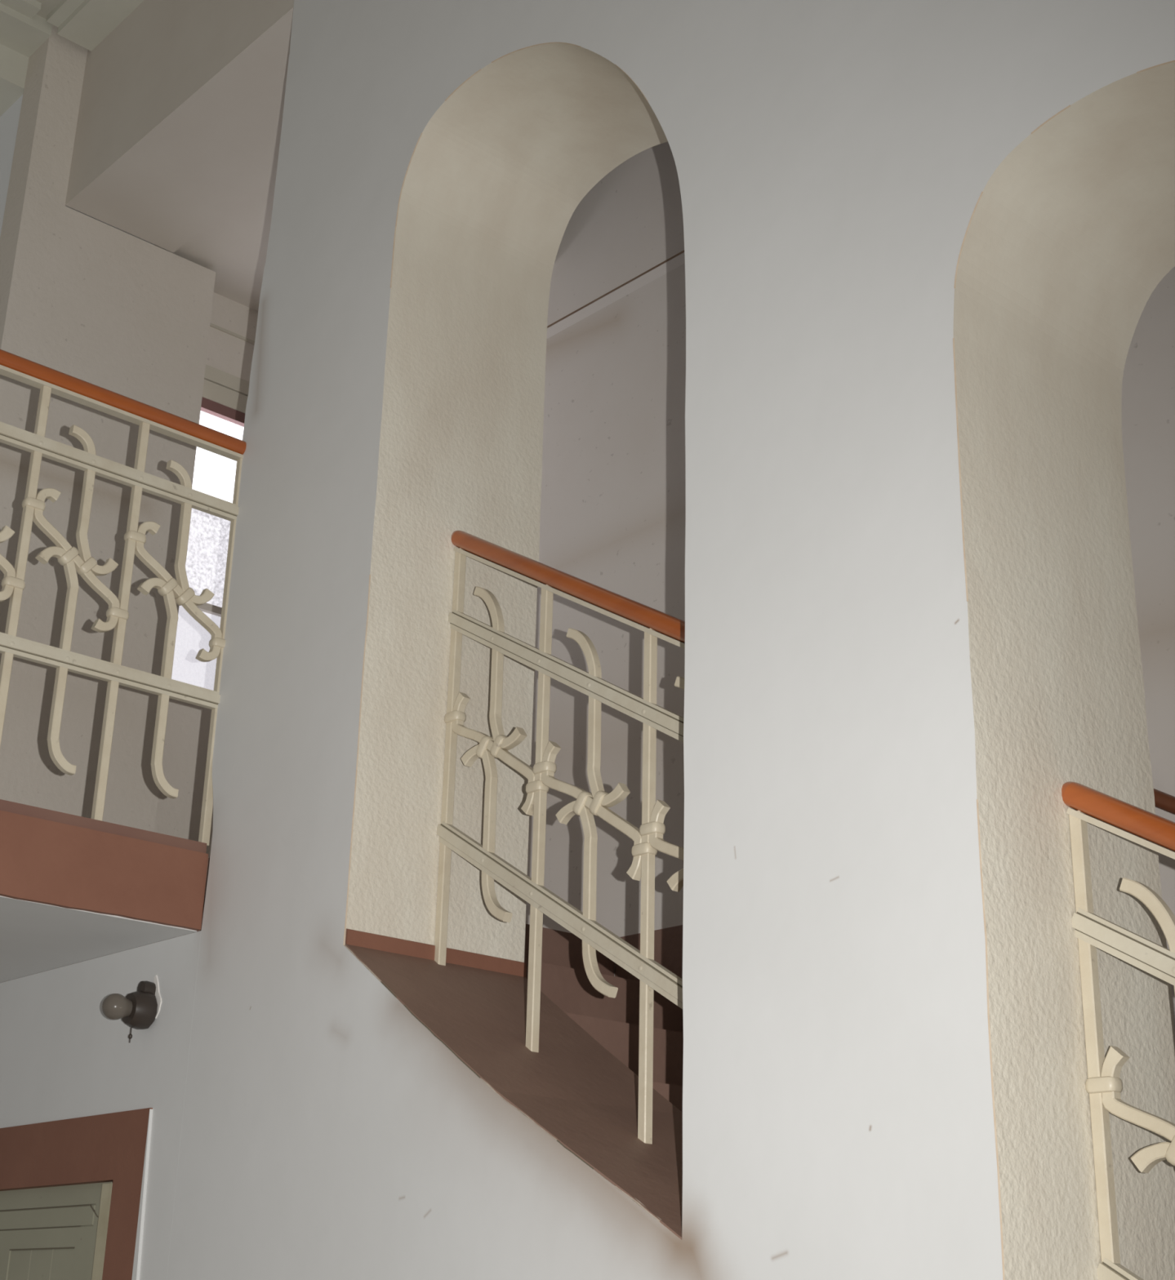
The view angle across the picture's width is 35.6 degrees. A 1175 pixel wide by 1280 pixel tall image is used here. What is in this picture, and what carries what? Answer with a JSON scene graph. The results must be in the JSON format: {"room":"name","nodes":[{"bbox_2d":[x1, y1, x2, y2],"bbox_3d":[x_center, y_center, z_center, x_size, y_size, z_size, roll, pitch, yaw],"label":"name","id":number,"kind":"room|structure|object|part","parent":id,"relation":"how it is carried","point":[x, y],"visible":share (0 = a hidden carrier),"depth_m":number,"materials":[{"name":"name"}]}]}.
{"room":"stairwell","nodes":[
{"label":"stairwell","id":0,"kind":"room"},
{"bbox_2d":[36,0,62,18],"bbox_3d":[-2.042,-3.113,2.981,7.920,0.120,7.840,19,-27,-39],"label":"ceiling","id":1,"kind":"structure","parent":0,"point":[47,6],"depth_m":5.75,"materials":[{"name":"paint"}]},
{"bbox_2d":[0,94,154,244],"bbox_3d":[-2.172,-0.100,6.165,0.662,3.260,1.740,19,-27,-39],"label":"wall","id":2,"kind":"structure","parent":0,"point":[9,120],"depth_m":5.87,"materials":[{"name":"white paint"}]},
{"bbox_2d":[0,24,215,831],"bbox_3d":[-1.542,-0.334,5.508,0.673,3.260,0.140,19,-27,-39],"label":"wall","id":3,"kind":"structure","parent":0,"point":[83,297],"depth_m":5.55,"materials":[{"name":"grey paint"}]},
{"bbox_2d":[0,43,28,116],"bbox_3d":[-2.587,-1.892,5.826,1.290,0.170,0.940,19,-27,-39],"label":"trim","id":4,"kind":"structure","parent":3,"relation":"attached to","point":[13,64],"depth_m":5.87,"materials":[{"name":"paint"}]},
{"bbox_2d":[0,0,52,57],"bbox_3d":[-2.202,-2.091,5.443,1.279,0.050,0.210,19,-27,-39],"label":"trim","id":5,"kind":"structure","parent":3,"relation":"attached to","point":[22,30],"depth_m":5.78,"materials":[{"name":"paint"}]},
{"bbox_2d":[154,292,257,857],"bbox_3d":[-1.118,0.168,5.956,0.768,2.660,0.160,19,-27,-39],"label":"wall","id":6,"kind":"structure","parent":3,"relation":"in","point":[188,725],"depth_m":5.68,"materials":[{"name":"grey paint"}]},
{"bbox_2d":[171,323,254,690],"bbox_3d":[-1.060,-0.366,6.104,0.768,1.309,0.056,19,-27,-39],"label":"window","id":7,"kind":"structure","parent":6,"relation":"attached to","point":[224,394],"depth_m":5.95,"materials":[{"name":"white glass"}]},
{"bbox_3d":[-1.070,0.096,5.941,0.752,0.277,0.008,19,-27,-39],"label":"pane","id":8,"kind":"part","parent":7,"relation":"part of","materials":[{"name":"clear glass"}]},
{"bbox_3d":[-1.063,-0.203,6.055,0.752,0.315,0.008,19,-27,-39],"label":"pane","id":9,"kind":"part","parent":7,"relation":"part of","materials":[{"name":"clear glass"}]},
{"bbox_3d":[-1.055,-0.514,6.173,0.752,0.350,0.008,19,-27,-39],"label":"pane","id":10,"kind":"part","parent":7,"relation":"part of","materials":[{"name":"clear glass"}]},
{"bbox_3d":[-1.065,-0.234,6.058,0.768,1.029,0.048,19,-27,-39],"label":"frame","id":11,"kind":"part","parent":7,"relation":"part of","materials":[{"name":"red paint"}]},
{"bbox_3d":[-1.034,-0.977,6.324,0.768,0.009,0.008,19,-27,-39],"label":"picture rail","id":12,"kind":"part","parent":7,"relation":"part of","materials":[{"name":"paint"}]},
{"bbox_2d":[65,0,293,252],"bbox_3d":[-1.047,-1.748,5.477,0.382,0.616,1.270,19,-27,-39],"label":"ceiling","id":13,"kind":"structure","parent":0,"point":[180,113],"depth_m":5.45,"materials":[{"name":"paint"}]},
{"bbox_2d":[155,174,555,311],"bbox_3d":[-0.882,-1.258,6.131,0.928,0.140,1.300,19,-27,-39],"label":"ceiling","id":14,"kind":"structure","parent":0,"point":[234,246],"depth_m":5.92,"materials":[{"name":"paint"}]},
{"bbox_2d":[0,0,1174,1279],"bbox_3d":[0.133,0.076,3.378,0.454,5.460,7.040,19,-27,-39],"label":"wall","id":15,"kind":"structure","parent":0,"point":[849,711],"depth_m":2.98,"materials":[{"name":"white paint"}]},
{"bbox_2d":[0,1107,152,1279],"bbox_3d":[-1.342,2.102,3.974,0.067,2.029,1.272,19,-27,-39],"label":"door","id":16,"kind":"structure","parent":15,"relation":"in","point":[73,1191],"depth_m":4.06,"materials":[{"name":"red paint"}]},
{"bbox_3d":[-1.373,1.367,4.310,0.004,0.041,0.870,19,-27,-39],"label":"moulding","id":17,"kind":"part","parent":16,"relation":"part of","materials":[{"name":"grey paint"}]},
{"bbox_3d":[-1.356,1.565,4.208,0.005,0.396,0.936,19,-27,-39],"label":"panel frame","id":18,"kind":"part","parent":16,"relation":"part of","materials":[{"name":"grey paint"}]},
{"bbox_3d":[-1.350,1.338,4.294,0.005,0.091,0.936,19,-27,-39],"label":"rail","id":19,"kind":"part","parent":16,"relation":"part of","materials":[{"name":"grey paint"}]},
{"bbox_2d":[46,0,143,51],"bbox_3d":[-1.217,-2.090,5.384,0.160,0.050,1.280,19,-27,-39],"label":"trim","id":20,"kind":"structure","parent":15,"relation":"attached to","point":[86,24],"depth_m":5.74,"materials":[{"name":"paint"}]},
{"bbox_2d":[102,975,161,1043],"bbox_3d":[-0.995,0.793,3.965,0.116,0.148,0.086,19,-27,-39],"label":"wall lamp","id":21,"kind":"object","parent":15,"relation":"attached to","point":[139,1010],"visible":1,"depth_m":3.95,"materials":[{"name":"brown metal"}]},
{"bbox_3d":[-1.014,0.791,3.948,0.066,0.057,0.057,19,-27,-39],"label":"bulb","id":22,"kind":"part","parent":21,"relation":"part of","materials":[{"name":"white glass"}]},
{"bbox_2d":[121,991,157,1029],"bbox_3d":[-0.975,0.804,3.984,0.058,0.082,0.082,19,-27,-39],"label":"socket","id":23,"kind":"object","parent":21,"relation":"attached to","point":[140,1012],"depth_m":3.96,"materials":[{"name":"brown plastic"}]},
{"bbox_2d":[0,799,614,982],"bbox_3d":[-1.616,0.826,4.785,2.610,0.194,2.352,19,-27,-39],"label":"landing","id":24,"kind":"object","parent":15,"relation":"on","point":[74,889],"depth_m":3.86,"materials":[{"name":"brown paint"}]},
{"bbox_2d":[0,349,246,846],"bbox_3d":[-1.198,-0.136,3.890,1.028,0.988,0.043,19,-27,-39],"label":"landing railing","id":25,"kind":"object","parent":24,"relation":"on","point":[49,380],"visible":0.99,"depth_m":4.03,"materials":[{"name":"beige metal"}]},
{"bbox_3d":[-1.206,-0.118,3.876,0.019,0.944,0.019,19,-27,-39],"label":"post","id":26,"kind":"part","parent":25,"relation":"part of","materials":[{"name":"beige metal"}]},
{"bbox_3d":[-1.198,0.015,3.837,1.018,0.039,0.033,19,-27,-39],"label":"rail","id":27,"kind":"part","parent":25,"relation":"part of","materials":[{"name":"metal"}]},
{"bbox_3d":[-1.187,-0.420,4.002,1.018,0.039,0.033,19,-27,-39],"label":"rail","id":28,"kind":"part","parent":25,"relation":"part of","materials":[{"name":"metal"}]},
{"bbox_3d":[-1.025,-0.055,4.029,0.019,0.944,0.019,19,-27,-39],"label":"post","id":29,"kind":"part","parent":25,"relation":"part of","materials":[{"name":"beige metal"}]},
{"bbox_3d":[-1.180,-0.577,4.064,1.010,0.037,0.043,19,-27,-39],"label":"handrail","id":30,"kind":"part","parent":25,"relation":"part of","materials":[{"name":"orange wood"}]},
{"bbox_3d":[-0.833,0.011,4.191,0.019,0.944,0.019,19,-27,-39],"label":"post","id":31,"kind":"part","parent":25,"relation":"part of","materials":[{"name":"beige metal"}]},
{"bbox_2d":[345,928,526,977],"bbox_3d":[-0.297,0.639,3.658,0.452,0.055,0.006,19,-27,-39],"label":"baseboard","id":32,"kind":"structure","parent":15,"relation":"attached to","point":[353,937],"depth_m":3.64,"materials":[{"name":"red paint"}]},
{"bbox_2d":[343,42,659,1222],"bbox_3d":[-0.158,-0.152,3.454,0.005,2.412,0.873,19,-27,-39],"label":"trim","id":33,"kind":"structure","parent":15,"relation":"attached to","point":[620,1190],"depth_m":3.60,"materials":[{"name":"paint"}]},
{"bbox_2d":[345,942,682,1239],"bbox_3d":[0.003,0.788,3.241,0.452,0.560,0.913,19,-27,-39],"label":"window sill","id":34,"kind":"structure","parent":15,"relation":"attached to","point":[573,1088],"depth_m":3.29,"materials":[{"name":"brown paint"}]},
{"bbox_2d":[434,530,684,1144],"bbox_3d":[0.010,0.349,3.408,0.043,1.490,0.937,19,-27,-39],"label":"stair railing","id":35,"kind":"object","parent":34,"relation":"on","point":[655,624],"visible":0.73,"depth_m":3.50,"materials":[{"name":"beige metal"}]},
{"bbox_3d":[-0.284,0.228,3.805,0.019,0.903,0.019,19,-27,-39],"label":"post","id":36,"kind":"part","parent":35,"relation":"part of","materials":[{"name":"beige metal"}]},
{"bbox_3d":[-0.092,0.326,3.537,0.019,0.928,0.019,19,-27,-39],"label":"post","id":37,"kind":"part","parent":35,"relation":"part of","materials":[{"name":"beige metal"}]},
{"bbox_3d":[0.006,0.531,3.338,0.033,0.576,0.935,19,-27,-39],"label":"rail","id":38,"kind":"part","parent":35,"relation":"part of","materials":[{"name":"metal"}]},
{"bbox_3d":[0.017,0.091,3.505,0.033,0.568,0.935,19,-27,-39],"label":"rail","id":39,"kind":"part","parent":35,"relation":"part of","materials":[{"name":"metal"}]},
{"bbox_3d":[0.020,-0.084,3.572,0.043,0.564,0.936,19,-27,-39],"label":"handrail","id":40,"kind":"part","parent":35,"relation":"part of","materials":[{"name":"orange wood"}]},
{"bbox_3d":[0.108,0.418,3.263,0.019,0.933,0.019,19,-27,-39],"label":"post","id":41,"kind":"part","parent":35,"relation":"part of","materials":[{"name":"beige metal"}]},
{"bbox_2d":[952,60,1174,1279],"bbox_3d":[0.819,0.291,2.118,0.005,2.410,0.873,19,-27,-39],"label":"trim","id":42,"kind":"structure","parent":15,"relation":"attached to","point":[1065,108],"depth_m":2.47,"materials":[{"name":"paint"}]},
{"bbox_3d":[0.980,1.231,1.905,0.452,0.560,0.913,19,-27,-39],"label":"trim","id":43,"kind":"structure","parent":15,"relation":"attached to","visible":0},
{"bbox_2d":[1061,781,1174,1279],"bbox_3d":[0.987,0.791,2.072,0.043,1.490,0.937,19,-27,-39],"label":"stair railing","id":44,"kind":"object","parent":43,"relation":"on","point":[1104,1086],"visible":1,"depth_m":2.49,"materials":[{"name":"beige metal"}]},
{"bbox_3d":[0.693,0.670,2.469,0.019,0.903,0.019,19,-27,-39],"label":"post","id":45,"kind":"part","parent":44,"relation":"part of","materials":[{"name":"beige metal"}]},
{"bbox_3d":[0.997,0.358,2.236,0.043,0.564,0.936,19,-27,-39],"label":"handrail","id":46,"kind":"part","parent":44,"relation":"part of","materials":[{"name":"orange wood"}]},
{"bbox_3d":[0.983,0.974,2.002,0.033,0.576,0.935,19,-27,-39],"label":"rail","id":47,"kind":"part","parent":44,"relation":"part of","materials":[{"name":"metal"}]},
{"bbox_3d":[0.994,0.534,2.169,0.033,0.568,0.935,19,-27,-39],"label":"rail","id":48,"kind":"part","parent":44,"relation":"part of","materials":[{"name":"metal"}]},
{"bbox_2d":[525,141,1174,1038],"bbox_3d":[1.216,0.306,3.914,0.200,5.460,6.440,19,-27,-39],"label":"wall","id":49,"kind":"structure","parent":0,"point":[612,518],"depth_m":5.28,"materials":[{"name":"grey paint"}]},
{"bbox_2d":[546,249,684,328],"bbox_3d":[1.305,-1.533,4.410,0.013,0.020,6.100,19,-27,-39],"label":"trim","id":50,"kind":"structure","parent":49,"relation":"attached to","point":[682,251],"depth_m":5.66,"materials":[{"name":"white paint"}]},
{"bbox_2d":[546,252,684,338],"bbox_3d":[1.299,-1.507,4.395,0.001,0.039,6.100,19,-27,-39],"label":"trim","id":51,"kind":"structure","parent":49,"relation":"attached to","point":[678,260],"depth_m":5.64,"materials":[{"name":"paint"}]},
{"bbox_2d":[614,924,682,981],"bbox_3d":[1.382,1.426,3.094,0.008,2.392,3.950,19,-27,-39],"label":"baseboard","id":52,"kind":"structure","parent":49,"relation":"attached to","point":[668,942],"depth_m":4.74,"materials":[{"name":"brown paint"}]},
{"bbox_2d":[1153,788,1174,814],"bbox_3d":[1.424,0.441,3.392,0.077,0.743,1.237,19,-27,-39],"label":"wall handrail","id":53,"kind":"object","parent":49,"relation":"attached to","point":[1163,801],"visible":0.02,"depth_m":3.69,"materials":[{"name":"brown wood"}]},
{"bbox_3d":[-2.169,2.094,1.005,7.920,0.100,7.840,19,-27,-39],"label":"floor","id":54,"kind":"structure","parent":0,"visible":0},
{"bbox_2d":[524,959,683,1111],"bbox_3d":[1.200,1.441,2.611,0.852,2.414,4.350,19,-27,-39],"label":"staircase","id":55,"kind":"structure","parent":54,"relation":"on","point":[613,1023],"depth_m":4.30,"materials":[{"name":"brown paint"}]}
]}

